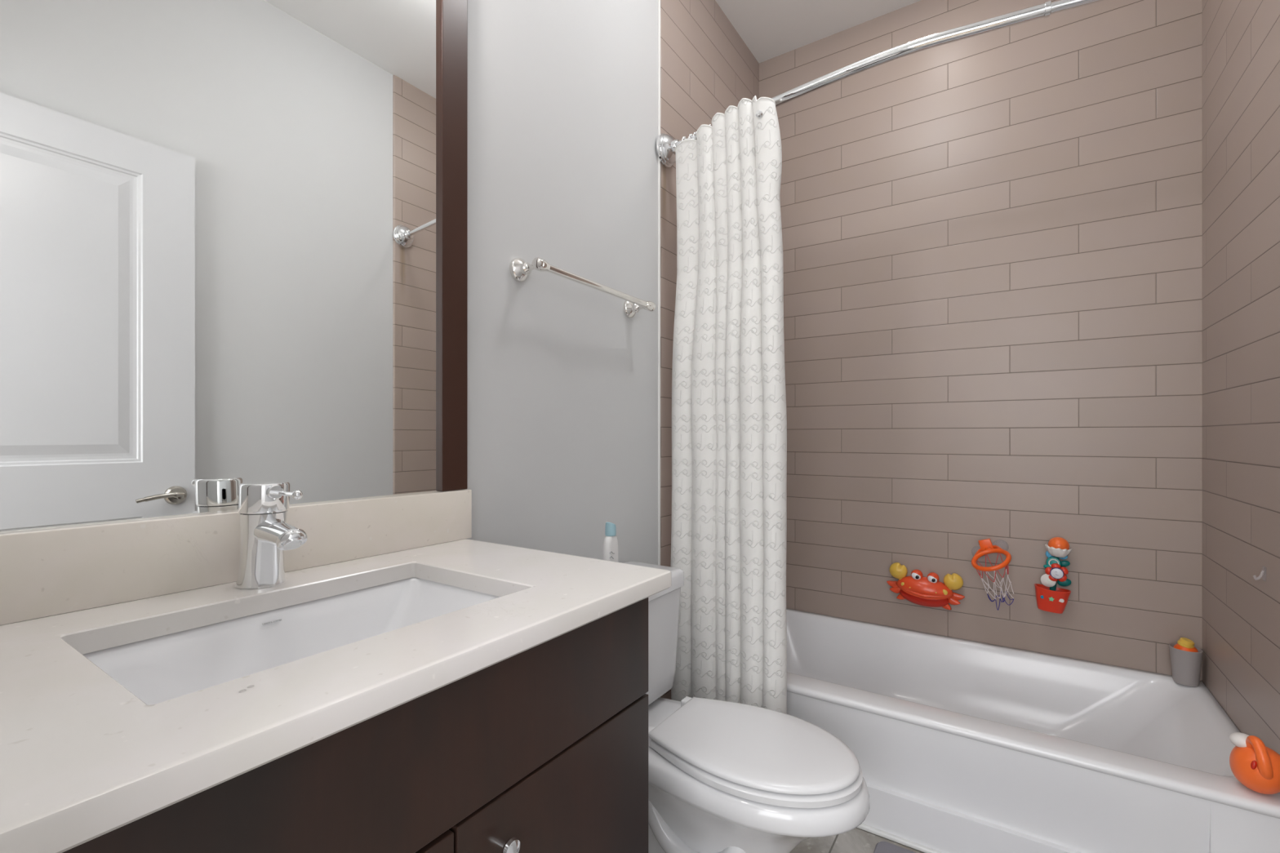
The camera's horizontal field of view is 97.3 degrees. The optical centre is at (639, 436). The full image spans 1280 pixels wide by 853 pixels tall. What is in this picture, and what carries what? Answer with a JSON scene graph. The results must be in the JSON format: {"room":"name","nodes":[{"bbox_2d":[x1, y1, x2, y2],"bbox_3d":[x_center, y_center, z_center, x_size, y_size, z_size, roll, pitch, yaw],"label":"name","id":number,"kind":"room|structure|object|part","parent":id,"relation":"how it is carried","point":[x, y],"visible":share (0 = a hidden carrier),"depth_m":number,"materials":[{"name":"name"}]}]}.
{"room":"bathroom","nodes":[
{"label":"bathroom","id":0,"kind":"room"},
{"bbox_2d":[466,0,657,564],"bbox_3d":[-0.206,-0.280,1.507,0.114,2.729,2.634,0,0,34],"label":"wall","id":1,"kind":"structure","parent":0,"point":[562,95],"depth_m":1.43,"materials":[{"name":"grey paint"}]},
{"bbox_2d":[0,0,467,533],"bbox_3d":[-0.586,-0.478,0.822,0.018,1.174,0.810,0,0,34],"label":"wall mirror","id":2,"kind":"object","parent":1,"relation":"attached to","point":[233,233],"visible":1,"depth_m":0.81,"materials":[{"name":"clear glass"}]},
{"bbox_3d":[-0.377,-0.478,1.133,0.018,1.173,0.061,0,0,34],"label":"frame rail","id":3,"kind":"part","parent":2,"relation":"part of","materials":[{"name":"brown wood"}]},
{"bbox_2d":[0,488,471,625],"bbox_3d":[-0.581,0.158,0.818,0.029,0.098,0.812,0,0,34],"label":"backsplash","id":4,"kind":"structure","parent":1,"relation":"attached to","point":[52,571],"depth_m":0.74,"materials":[{"name":"stone"}]},
{"bbox_2d":[509,257,655,318],"bbox_3d":[-0.121,-0.378,1.453,0.086,0.061,0.496,0,0,34],"label":"towel bar","id":5,"kind":"object","parent":1,"relation":"attached to","point":[520,270],"visible":1,"depth_m":1.34,"materials":[{"name":"silver metal"}]},
{"bbox_2d":[657,0,660,565],"bbox_3d":[0.061,-0.280,1.798,0.009,2.729,0.009,0,0,34],"label":"trim","id":6,"kind":"structure","parent":1,"relation":"attached to","point":[659,1],"depth_m":1.79,"materials":[{"name":"white"}]},
{"bbox_2d":[660,0,759,699],"bbox_3d":[0.291,-0.280,2.142,0.008,2.729,0.825,0,0,34],"label":"wall tile","id":7,"kind":"structure","parent":1,"relation":"attached to","point":[707,68],"depth_m":1.89,"materials":[{"name":"brown tile"}]},
{"bbox_2d":[656,0,1103,167],"bbox_3d":[0.650,-0.921,1.405,1.410,0.103,0.151,0,0,34],"label":"shower curtain rod","id":8,"kind":"object","parent":7,"relation":"attached to","point":[666,144],"visible":0.79,"depth_m":1.33,"materials":[{"name":"silver metal"}]},
{"bbox_2d":[670,95,786,714],"bbox_3d":[0.235,0.047,1.659,0.392,1.966,0.121,0,0,37],"label":"shower curtain","id":9,"kind":"object","parent":8,"relation":"hanging from","point":[729,526],"visible":0.9,"depth_m":1.64,"materials":[{"name":"white fabric"}]},
{"bbox_2d":[715,0,920,62],"bbox_3d":[0.432,-1.694,1.079,1.609,0.100,2.634,0,0,34],"label":"ceiling","id":10,"kind":"structure","parent":0,"point":[770,28],"depth_m":2.22,"materials":[{"name":"white paint"}]},
{"bbox_2d":[789,827,923,852],"bbox_3d":[0.432,1.110,1.079,2.009,0.050,2.634,0,0,34],"label":"floor","id":11,"kind":"structure","parent":0,"point":[856,840],"depth_m":1.50,"materials":[{"name":"tile"}]},
{"bbox_2d":[62,597,648,852],"bbox_3d":[-0.389,0.659,0.675,0.507,0.852,0.768,0,0,34],"label":"vanity cabinet","id":12,"kind":"object","parent":11,"relation":"on","point":[543,748],"visible":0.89,"depth_m":0.59,"materials":[{"name":"brown wood"}]},
{"bbox_2d":[0,538,671,852],"bbox_3d":[-0.383,0.220,0.679,0.512,0.026,0.802,0,0,34],"label":"countertop","id":13,"kind":"structure","parent":12,"relation":"on","point":[83,758],"depth_m":0.48,"materials":[{"name":"stone"}]},
{"bbox_2d":[235,481,307,589],"bbox_3d":[-0.498,0.136,0.767,0.138,0.143,0.059,0,0,34],"label":"faucet","id":14,"kind":"object","parent":13,"relation":"on","point":[265,533],"visible":1,"depth_m":0.76,"materials":[{"name":"silver metal"}]},
{"bbox_3d":[-0.488,0.130,0.761,0.084,0.038,0.041,0,0,34],"label":"spout","id":15,"kind":"part","parent":14,"relation":"part of","materials":[{"name":"silver metal"}]},
{"bbox_2d":[83,577,500,705],"bbox_3d":[-0.375,0.295,0.682,0.333,0.124,0.474,0,0,34],"label":"basin","id":16,"kind":"object","parent":13,"relation":"in","point":[162,668],"visible":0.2,"depth_m":0.74,"materials":[{"name":"white ceramic"}]},
{"bbox_3d":[-0.307,0.696,0.404,0.019,0.594,0.404,0,0,34],"label":"door","id":17,"kind":"part","parent":12,"relation":"part of","materials":[{"name":"brown wood"}]},
{"bbox_3d":[-0.143,0.446,0.609,0.025,0.023,0.023,0,0,34],"label":"knob","id":18,"kind":"part","parent":12,"relation":"part of","materials":[{"name":"silver metal"}]},
{"bbox_3d":[-0.093,0.695,0.723,0.019,0.596,0.356,0,0,34],"label":"door","id":19,"kind":"part","parent":12,"relation":"part of","materials":[{"name":"brown wood"}]},
{"bbox_2d":[624,561,870,852],"bbox_3d":[0.157,0.724,1.303,0.704,0.722,0.376,0,0,34],"label":"toilet","id":20,"kind":"object","parent":11,"relation":"on","point":[724,776],"visible":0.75,"depth_m":1.18,"materials":[{"name":"white ceramic"}]},
{"bbox_2d":[603,522,617,562],"bbox_3d":[-0.073,0.288,1.411,0.029,0.150,0.047,0,0,34],"label":"lotion bottle","id":21,"kind":"object","parent":20,"relation":"on","point":[611,542],"visible":0.73,"depth_m":1.40,"materials":[{"name":"white plastic"}]},
{"bbox_3d":[-0.054,0.386,1.445,0.194,0.045,0.376,0,0,34],"label":"tank lid","id":22,"kind":"part","parent":20,"relation":"part of","materials":[{"name":"white ceramic"}]},
{"bbox_3d":[-0.054,0.560,1.445,0.178,0.299,0.364,0,0,34],"label":"tank","id":23,"kind":"part","parent":20,"relation":"part of","materials":[{"name":"white ceramic"}]},
{"bbox_3d":[0.255,0.670,1.238,0.430,0.016,0.310,0,0,34],"label":"lid","id":24,"kind":"part","parent":20,"relation":"part of","materials":[{"name":"white plastic"}]},
{"bbox_3d":[0.260,0.692,1.234,0.430,0.020,0.318,0,0,34],"label":"seat","id":25,"kind":"part","parent":20,"relation":"part of","materials":[{"name":"white plastic"}]},
{"bbox_3d":[0.170,0.894,1.295,0.674,0.382,0.333,0,0,34],"label":"bowl","id":26,"kind":"part","parent":20,"relation":"part of","materials":[{"name":"white ceramic"}]},
{"bbox_2d":[873,841,915,852],"bbox_3d":[0.728,1.080,1.153,0.546,0.010,0.491,0,0,34],"label":"bath mat","id":27,"kind":"object","parent":11,"relation":"on","point":[882,846],"visible":1,"depth_m":1.47,"materials":[{"name":"grey fabric"}]},
{"bbox_2d":[786,608,1279,852],"bbox_3d":[0.907,0.911,1.788,1.408,0.348,0.725,0,0,34],"label":"bathtub","id":28,"kind":"object","parent":11,"relation":"on","point":[959,745],"visible":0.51,"depth_m":1.50,"materials":[{"name":"white ceramic"}]},
{"bbox_3d":[0.709,1.079,1.493,1.408,0.012,0.014,0,0,34],"label":"trim","id":29,"kind":"part","parent":28,"relation":"part of","materials":[{"name":"white paint"}]},
{"bbox_2d":[1168,643,1203,686],"bbox_3d":[1.630,0.685,1.682,0.074,0.106,0.074,0,0,34],"label":"cup","id":30,"kind":"object","parent":28,"relation":"on","point":[1186,666],"visible":0.91,"depth_m":1.66,"materials":[{"name":"grey plastic"}]},
{"bbox_2d":[1173,637,1198,652],"bbox_3d":[1.630,0.664,1.682,0.055,0.121,0.055,0,0,34],"label":"stacking toy","id":31,"kind":"object","parent":30,"relation":"in","point":[1183,644],"visible":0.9,"depth_m":1.67,"materials":[{"name":"orange plastic"}]},
{"bbox_3d":[1.629,0.618,1.680,0.038,0.029,0.037,0,0,34],"label":"toy lid","id":32,"kind":"part","parent":31,"relation":"part of","materials":[{"name":"yellow plastic"}]},
{"bbox_2d":[1229,732,1279,794],"bbox_3d":[1.283,0.677,1.166,0.085,0.118,0.102,0,0,34],"label":"toy","id":33,"kind":"object","parent":28,"relation":"on","point":[1255,766],"visible":1,"depth_m":1.15,"materials":[{"name":"orange plastic"}]},
{"bbox_3d":[1.268,0.659,1.151,0.030,0.083,0.059,0,0,22],"label":"handle","id":34,"kind":"part","parent":33,"relation":"part of","materials":[{"name":"orange plastic"}]},
{"bbox_2d":[759,0,1202,680],"bbox_3d":[1.137,-0.280,2.132,1.609,2.729,0.100,0,0,34],"label":"wall","id":35,"kind":"structure","parent":0,"point":[993,241],"depth_m":1.98,"materials":[{"name":"tile"}]},
{"bbox_2d":[886,562,964,609],"bbox_3d":[1.057,0.558,2.096,0.261,0.154,0.088,0,0,36],"label":"toy","id":36,"kind":"object","parent":35,"relation":"attached to","point":[917,588],"visible":1,"depth_m":2.07,"materials":[{"name":"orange plastic"}]},
{"bbox_3d":[0.974,0.569,2.164,0.046,0.027,0.012,0,0,34],"label":"leg","id":37,"kind":"part","parent":36,"relation":"part of","materials":[{"name":"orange plastic"}]},
{"bbox_3d":[0.982,0.587,2.159,0.046,0.031,0.012,0,0,34],"label":"leg","id":38,"kind":"part","parent":36,"relation":"part of","materials":[{"name":"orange plastic"}]},
{"bbox_3d":[1.000,0.606,2.147,0.040,0.035,0.012,0,0,34],"label":"leg","id":39,"kind":"part","parent":36,"relation":"part of","materials":[{"name":"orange plastic"}]},
{"bbox_2d":[942,589,947,595],"bbox_3d":[1.100,0.565,2.036,0.022,0.021,0.010,0,0,34],"label":"light","id":40,"kind":"object","parent":36,"relation":"on","point":[944,591],"depth_m":2.03,"materials":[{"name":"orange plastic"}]},
{"bbox_3d":[1.121,0.617,2.065,0.037,0.036,0.012,0,0,34],"label":"leg","id":41,"kind":"part","parent":36,"relation":"part of","materials":[{"name":"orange plastic"}]},
{"bbox_3d":[1.141,0.599,2.052,0.046,0.032,0.012,0,0,34],"label":"leg","id":42,"kind":"part","parent":36,"relation":"part of","materials":[{"name":"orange plastic"}]},
{"bbox_3d":[1.152,0.583,2.045,0.048,0.029,0.012,0,0,34],"label":"leg","id":43,"kind":"part","parent":36,"relation":"part of","materials":[{"name":"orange plastic"}]},
{"bbox_2d":[971,538,1013,610],"bbox_3d":[1.203,0.472,1.927,0.129,0.225,0.167,0,0,34],"label":"basketball hoop","id":44,"kind":"object","parent":35,"relation":"attached to","point":[986,546],"visible":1,"depth_m":1.91,"materials":[{"name":"orange plastic"}]},
{"bbox_3d":[1.214,0.405,1.960,0.089,0.047,0.078,0,0,34],"label":"arm","id":45,"kind":"part","parent":44,"relation":"part of","materials":[{"name":"orange plastic"}]},
{"bbox_2d":[1034,537,1071,613],"bbox_3d":[1.371,0.459,1.869,0.101,0.250,0.074,0,0,34],"label":"toy","id":46,"kind":"object","parent":35,"relation":"attached to","point":[1051,598],"visible":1,"depth_m":1.85,"materials":[{"name":"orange plastic"}]},
{"bbox_3d":[1.372,0.541,1.873,0.099,0.084,0.064,0,0,34],"label":"pot","id":47,"kind":"part","parent":46,"relation":"part of","materials":[{"name":"red plastic"}]},
{"bbox_3d":[1.382,0.475,1.881,0.034,0.181,0.018,0,0,34],"label":"stem","id":48,"kind":"part","parent":46,"relation":"part of","materials":[{"name":"teal plastic"}]},
{"bbox_3d":[1.374,0.451,1.857,0.038,0.038,0.010,0,0,38],"label":"flower","id":49,"kind":"part","parent":46,"relation":"part of","materials":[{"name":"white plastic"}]},
{"bbox_2d":[1044,543,1071,557],"bbox_3d":[1.383,0.380,1.861,0.073,0.038,0.073,0,0,34],"label":"cup","id":50,"kind":"object","parent":46,"relation":"on","point":[1054,550],"depth_m":1.84,"materials":[{"name":"white plastic"}]},
{"bbox_3d":[1.069,-0.280,0.652,0.114,2.729,2.634,0,0,34],"label":"wall","id":51,"kind":"structure","parent":0,"visible":0},
{"bbox_2d":[1202,0,1279,755],"bbox_3d":[1.460,-0.280,1.342,0.008,2.729,0.852,0,0,34],"label":"wall tile","id":52,"kind":"structure","parent":51,"relation":"attached to","point":[1241,38],"depth_m":1.41,"materials":[{"name":"brown tile"}]}
]}

